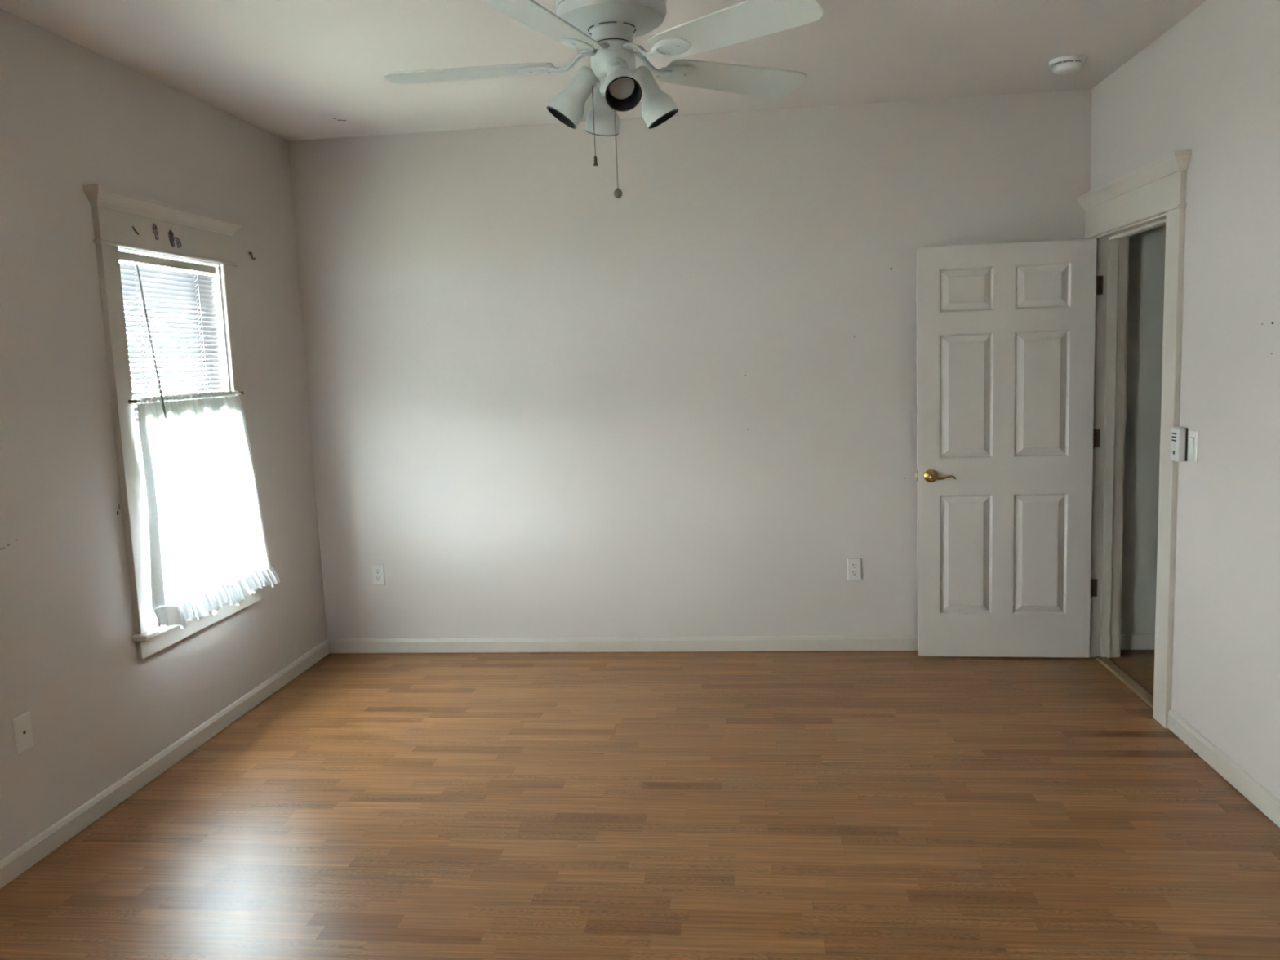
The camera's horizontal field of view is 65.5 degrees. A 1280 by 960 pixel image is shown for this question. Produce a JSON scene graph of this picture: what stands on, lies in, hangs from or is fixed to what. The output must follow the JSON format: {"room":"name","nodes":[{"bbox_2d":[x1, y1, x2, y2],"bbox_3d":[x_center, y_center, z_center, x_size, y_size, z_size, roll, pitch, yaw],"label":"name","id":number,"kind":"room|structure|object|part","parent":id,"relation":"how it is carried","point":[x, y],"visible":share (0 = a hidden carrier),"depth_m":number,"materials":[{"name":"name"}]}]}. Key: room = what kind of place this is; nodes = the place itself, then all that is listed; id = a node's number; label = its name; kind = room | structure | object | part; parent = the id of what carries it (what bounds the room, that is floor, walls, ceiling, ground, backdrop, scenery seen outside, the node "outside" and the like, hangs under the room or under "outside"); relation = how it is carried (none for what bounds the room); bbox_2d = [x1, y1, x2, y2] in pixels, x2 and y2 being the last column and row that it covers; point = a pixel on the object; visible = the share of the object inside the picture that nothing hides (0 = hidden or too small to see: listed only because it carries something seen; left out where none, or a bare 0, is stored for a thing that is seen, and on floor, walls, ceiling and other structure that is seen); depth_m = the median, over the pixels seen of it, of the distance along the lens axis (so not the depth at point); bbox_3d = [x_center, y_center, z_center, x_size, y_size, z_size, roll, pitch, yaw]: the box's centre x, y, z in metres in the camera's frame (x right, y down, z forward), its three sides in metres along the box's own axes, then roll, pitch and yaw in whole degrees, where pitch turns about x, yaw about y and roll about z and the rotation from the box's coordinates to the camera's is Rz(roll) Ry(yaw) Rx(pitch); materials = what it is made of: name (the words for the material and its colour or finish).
{"room":"empty bedroom","nodes":[
{"label":"empty bedroom","id":0,"kind":"room"},
{"bbox_2d":[0,8,327,860],"bbox_3d":[-2.243,0.051,1.825,0.141,2.758,7.200,-1,7,6],"label":"wall","id":1,"kind":"structure","parent":0,"point":[73,116],"depth_m":3.60,"materials":[{"name":"paint"}]},
{"bbox_2d":[12,711,33,754],"bbox_3d":[-1.994,0.817,3.220,0.007,0.117,0.074,-1,7,6],"label":"cable plate","id":2,"kind":"object","parent":1,"relation":"attached to","point":[22,726],"visible":1,"depth_m":3.21,"materials":[{"name":"plastic"}]},
{"bbox_2d":[0,639,329,888],"bbox_3d":[-2.117,1.373,1.980,0.012,0.079,7.200,-1,7,6],"label":"baseboard","id":3,"kind":"structure","parent":1,"relation":"attached to","point":[30,853],"depth_m":3.82,"materials":[{"name":"paint"}]},
{"bbox_2d":[82,184,262,659],"bbox_3d":[-1.946,-0.245,4.191,0.186,1.769,1.026,-1,7,6],"label":"window","id":4,"kind":"structure","parent":1,"relation":"in","point":[206,238],"depth_m":3.84,"materials":[{"name":"paint"}]},
{"bbox_3d":[-1.946,-0.143,3.772,0.024,1.467,0.097,-1,7,6],"label":"casing","id":5,"kind":"part","parent":4,"relation":"part of","materials":[{"name":"paint"}]},
{"bbox_3d":[-2.001,0.141,4.247,0.032,0.722,0.741,-1,7,6],"label":"sash","id":6,"kind":"part","parent":4,"relation":"part of","materials":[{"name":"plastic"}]},
{"bbox_2d":[151,222,159,239],"bbox_3d":[-1.931,-0.990,3.966,0.001,0.066,0.042,-1,7,6],"label":"sticker remnant","id":7,"kind":"object","parent":4,"relation":"attached to","point":[154,228],"visible":1,"depth_m":3.97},
{"bbox_3d":[-1.916,-1.091,4.080,0.060,0.066,1.026,-1,7,6],"label":"crown moulding","id":8,"kind":"part","parent":4,"relation":"part of","materials":[{"name":"paint"}]},
{"bbox_2d":[118,250,224,422],"bbox_3d":[-1.909,-0.590,4.147,0.098,0.652,0.723,-1,7,6],"label":"window blind","id":9,"kind":"object","parent":4,"relation":"attached to","point":[148,286],"visible":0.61,"depth_m":4.11,"materials":[{"name":"plastic"}]},
{"bbox_3d":[-1.967,-0.548,3.935,0.027,0.609,0.004,-1,7,6],"label":"ladder cord","id":10,"kind":"part","parent":9,"relation":"part of","materials":[{"name":"white fabric"}]},
{"bbox_3d":[-1.921,-0.602,4.354,0.027,0.609,0.004,-1,7,6],"label":"ladder cord","id":11,"kind":"part","parent":9,"relation":"part of","materials":[{"name":"white fabric"}]},
{"bbox_2d":[168,229,174,247],"bbox_3d":[-1.919,-0.990,4.076,0.001,0.072,0.043,-1,7,6],"label":"sticker remnant","id":12,"kind":"object","parent":4,"relation":"attached to","point":[171,234],"visible":1,"depth_m":4.08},
{"bbox_2d":[174,236,182,248],"bbox_3d":[-1.913,-0.983,4.123,0.001,0.046,0.048,-1,7,6],"label":"sticker remnant","id":13,"kind":"object","parent":4,"relation":"attached to","point":[177,240],"visible":1,"depth_m":4.12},
{"bbox_3d":[-2.013,-0.196,4.206,0.047,1.512,0.787,-1,7,6],"label":"frame","id":14,"kind":"part","parent":4,"relation":"part of","materials":[{"name":"plastic"}]},
{"bbox_2d":[128,391,244,404],"bbox_3d":[-1.880,-0.348,4.172,0.027,0.016,0.824,-1,7,6],"label":"curtain rod","id":15,"kind":"object","parent":4,"relation":"attached to","point":[242,393],"visible":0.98,"depth_m":3.77,"materials":[{"name":"paint"}]},
{"bbox_2d":[136,391,279,628],"bbox_3d":[-1.813,0.096,4.241,0.117,0.932,0.946,-1,7,6],"label":"cafe curtain","id":16,"kind":"object","parent":15,"relation":"hanging from","point":[206,534],"visible":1,"depth_m":4.16,"materials":[{"name":"white fabric"}]},
{"bbox_3d":[-1.854,-0.250,4.614,0.024,1.467,0.096,-1,7,6],"label":"casing","id":17,"kind":"part","parent":4,"relation":"part of","materials":[{"name":"paint"}]},
{"bbox_2d":[0,0,1206,141],"bbox_3d":[-0.238,-1.366,1.425,4.282,0.001,7.400,-1,7,6],"label":"ceiling","id":18,"kind":"structure","parent":0,"point":[291,70],"depth_m":3.89,"materials":[{"name":"paint"}]},
{"bbox_2d":[383,0,822,198],"bbox_3d":[-0.126,-1.169,2.806,1.220,0.736,1.274,-1,7,6],"label":"ceiling fan","id":19,"kind":"object","parent":18,"relation":"hanging from","point":[604,31],"visible":1,"depth_m":2.74,"materials":[{"name":"metal"}]},
{"bbox_3d":[-0.486,-1.163,2.845,0.492,0.017,0.155,-1,7,6],"label":"fan blade","id":20,"kind":"part","parent":19,"relation":"part of","materials":[{"name":"laminate"}]},
{"bbox_3d":[-0.244,-1.120,2.426,0.152,0.038,0.492,1,8,24],"label":"fan blade","id":21,"kind":"part","parent":19,"relation":"part of","materials":[{"name":"laminate"}]},
{"bbox_3d":[-0.161,-1.219,3.203,0.152,0.038,0.492,-4,7,-12],"label":"fan blade","id":22,"kind":"part","parent":19,"relation":"part of","materials":[{"name":"laminate"}]},
{"bbox_3d":[-0.131,-1.032,2.794,0.004,0.237,0.003,-1,7,6],"label":"pull chain","id":23,"kind":"part","parent":19,"relation":"part of","materials":[{"name":"metal"}]},
{"bbox_3d":[-0.125,-0.901,2.810,0.013,0.028,0.013,-1,7,6],"label":"chain pull","id":24,"kind":"part","parent":19,"relation":"part of","materials":[{"name":"metal"}]},
{"bbox_3d":[-0.124,-1.119,2.806,0.038,0.037,0.027,-1,7,6],"label":"swivel arm","id":25,"kind":"part","parent":19,"relation":"part of","materials":[{"name":"metal"}]},
{"bbox_3d":[-0.083,-1.375,2.775,0.307,0.118,0.307,-1,7,6],"label":"motor","id":26,"kind":"part","parent":19,"relation":"part of","materials":[{"name":"metal"}]},
{"bbox_3d":[-0.068,-0.955,2.827,0.004,0.253,0.003,-1,7,6],"label":"pull chain","id":27,"kind":"part","parent":19,"relation":"part of","materials":[{"name":"metal"}]},
{"bbox_3d":[-0.063,-0.820,2.844,0.026,0.029,0.026,-1,7,6],"label":"chain pull","id":28,"kind":"part","parent":19,"relation":"part of","materials":[{"name":"metal"}]},
{"bbox_3d":[-0.048,-1.066,2.676,0.066,0.071,0.069,2,8,30],"label":"bulb","id":29,"kind":"part","parent":19,"relation":"part of","materials":[{"name":"white glass"}]},
{"bbox_3d":[0.283,-1.212,3.004,0.492,0.042,0.151,-6,8,-29],"label":"fan blade","id":30,"kind":"part","parent":19,"relation":"part of","materials":[{"name":"laminate"}]},
{"bbox_3d":[0.232,-1.150,2.524,0.492,0.042,0.151,4,9,42],"label":"fan blade","id":31,"kind":"part","parent":19,"relation":"part of","materials":[{"name":"laminate"}]},
{"bbox_2d":[1048,54,1085,75],"bbox_3d":[1.822,-1.764,4.247,0.144,0.056,0.144,-1,7,6],"label":"smoke detector","id":32,"kind":"object","parent":18,"relation":"attached to","point":[1066,64],"visible":1,"depth_m":4.20,"materials":[{"name":"white plastic"}]},
{"bbox_2d":[1053,60,1082,66],"bbox_3d":[1.822,-1.771,4.246,0.121,0.007,0.121,-1,7,6],"label":"vent","id":33,"kind":"object","parent":32,"relation":"attached to","point":[1055,63],"depth_m":4.20,"materials":[{"name":"white plastic"}]},
{"bbox_2d":[0,650,1279,959],"bbox_3d":[-0.184,1.370,1.768,4.181,0.001,7.400,-1,7,6],"label":"floor","id":34,"kind":"structure","parent":0,"point":[820,805],"depth_m":3.35,"materials":[{"name":"brown wood"}]},
{"bbox_2d":[288,88,1165,653],"bbox_3d":[0.858,-0.474,5.127,5.590,2.758,0.126,-1,7,6],"label":"wall","id":35,"kind":"structure","parent":0,"point":[548,402],"depth_m":5.15,"materials":[{"name":"paint"}]},
{"bbox_2d":[370,564,385,585],"bbox_3d":[-1.433,0.519,5.442,0.074,0.117,0.008,-1,7,6],"label":"wall outlet","id":36,"kind":"object","parent":35,"relation":"attached to","point":[378,577],"visible":1,"depth_m":5.44,"materials":[{"name":"plastic"}]},
{"bbox_2d":[374,568,380,573],"bbox_3d":[-1.434,0.500,5.438,0.033,0.028,0.002,-1,7,6],"label":"receptacle","id":37,"kind":"object","parent":36,"relation":"attached to","point":[376,571],"depth_m":5.44,"materials":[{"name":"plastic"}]},
{"bbox_2d":[375,576,381,581],"bbox_3d":[-1.433,0.539,5.442,0.033,0.028,0.002,-1,7,6],"label":"receptacle","id":38,"kind":"object","parent":36,"relation":"attached to","point":[377,578],"depth_m":5.44,"materials":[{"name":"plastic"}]},
{"bbox_2d":[328,635,917,653],"bbox_3d":[0.261,0.874,5.300,4.021,0.079,0.012,-1,7,6],"label":"baseboard","id":39,"kind":"structure","parent":35,"relation":"attached to","point":[850,642],"depth_m":5.33,"materials":[{"name":"paint"}]},
{"bbox_2d":[847,558,862,580],"bbox_3d":[1.111,0.463,5.157,0.074,0.117,0.008,-1,7,6],"label":"wall outlet","id":40,"kind":"object","parent":35,"relation":"attached to","point":[854,566],"visible":1,"depth_m":5.16,"materials":[{"name":"plastic"}]},
{"bbox_2d":[851,570,857,575],"bbox_3d":[1.112,0.483,5.157,0.033,0.028,0.002,-1,7,6],"label":"receptacle","id":41,"kind":"object","parent":40,"relation":"attached to","point":[853,572],"depth_m":5.16,"materials":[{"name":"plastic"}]},
{"bbox_2d":[851,563,857,568],"bbox_3d":[1.111,0.444,5.152,0.033,0.028,0.002,-1,7,6],"label":"receptacle","id":42,"kind":"object","parent":40,"relation":"attached to","point":[853,565],"depth_m":5.15,"materials":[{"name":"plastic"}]},
{"bbox_2d":[1120,634,1155,649],"bbox_3d":[2.979,0.809,4.989,1.207,0.079,0.012,-1,7,6],"label":"baseboard","id":43,"kind":"structure","parent":35,"relation":"attached to","point":[1128,642],"depth_m":5.04,"materials":[{"name":"paint"}]},
{"bbox_2d":[1108,649,1155,695],"bbox_3d":[2.797,1.064,3.330,1.409,0.001,3.600,-1,7,6],"label":"floor","id":44,"kind":"structure","parent":0,"point":[1139,664],"depth_m":4.82,"materials":[{"name":"laminate"}]},
{"bbox_2d":[1094,656,1153,708],"bbox_3d":[2.249,0.932,4.539,0.060,0.008,0.829,-1,7,6],"label":"threshold","id":45,"kind":"object","parent":44,"relation":"on","point":[1140,691],"visible":0.65,"depth_m":4.58,"materials":[{"name":"brown wood"}]},
{"bbox_2d":[1089,0,1279,799],"bbox_3d":[1.881,-0.044,1.362,0.122,2.768,7.200,-1,7,6],"label":"wall","id":46,"kind":"structure","parent":0,"point":[1208,86],"depth_m":3.49,"materials":[{"name":"paint"}]},
{"bbox_2d":[915,238,1102,657],"bbox_3d":[1.797,-0.123,4.876,0.870,2.032,0.138,-1,7,9],"label":"door","id":47,"kind":"structure","parent":46,"relation":"in","point":[1006,437],"depth_m":4.86,"materials":[{"name":"paint"}]},
{"bbox_3d":[1.490,-0.013,4.881,0.117,0.025,0.020,-1,7,9],"label":"lever","id":48,"kind":"part","parent":47,"relation":"part of","materials":[{"name":"gold metal"}]},
{"bbox_2d":[1076,149,1191,728],"bbox_3d":[2.198,-0.183,4.391,0.202,2.257,1.120,-1,7,6],"label":"door frame","id":49,"kind":"structure","parent":46,"relation":"attached to","point":[1153,195],"depth_m":4.54,"materials":[{"name":"paint"}]},
{"bbox_3d":[2.293,-0.134,4.409,0.020,2.149,1.040,-1,7,6],"label":"hall casing","id":50,"kind":"part","parent":49,"relation":"part of","materials":[{"name":"paint"}]},
{"bbox_3d":[2.086,-1.267,4.265,0.060,0.066,1.120,-1,7,6],"label":"crown moulding","id":51,"kind":"part","parent":49,"relation":"part of","materials":[{"name":"paint"}]},
{"bbox_3d":[2.101,-0.023,3.956,0.022,2.054,0.124,-1,7,6],"label":"casing","id":52,"kind":"part","parent":49,"relation":"part of","materials":[{"name":"paint"}]},
{"bbox_2d":[1170,426,1187,462],"bbox_3d":[2.076,-0.138,3.835,0.039,0.132,0.068,-1,7,6],"label":"wall control","id":53,"kind":"object","parent":46,"relation":"attached to","point":[1179,438],"visible":1,"depth_m":3.81,"materials":[{"name":"white plastic"}]},
{"bbox_2d":[1187,430,1198,462],"bbox_3d":[2.081,-0.128,3.751,0.011,0.117,0.074,-1,7,6],"label":"light switch","id":54,"kind":"object","parent":46,"relation":"attached to","point":[1193,435],"visible":1,"depth_m":3.74,"materials":[{"name":"plastic"}]},
{"bbox_2d":[1167,708,1279,827],"bbox_3d":[1.806,1.346,0.998,0.012,0.079,6.117,-1,7,6],"label":"baseboard","id":55,"kind":"structure","parent":46,"relation":"attached to","point":[1255,793],"depth_m":3.52,"materials":[{"name":"paint"}]},
{"label":"outside","id":56,"kind":"structure","parent":0,"visible":0},
{"bbox_2d":[135,422,150,566],"bbox_3d":[-21.656,1.891,7.832,39.860,0.001,80.000,-1,7,6],"label":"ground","id":57,"kind":"structure","parent":56,"point":[140,451],"depth_m":18.01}
]}

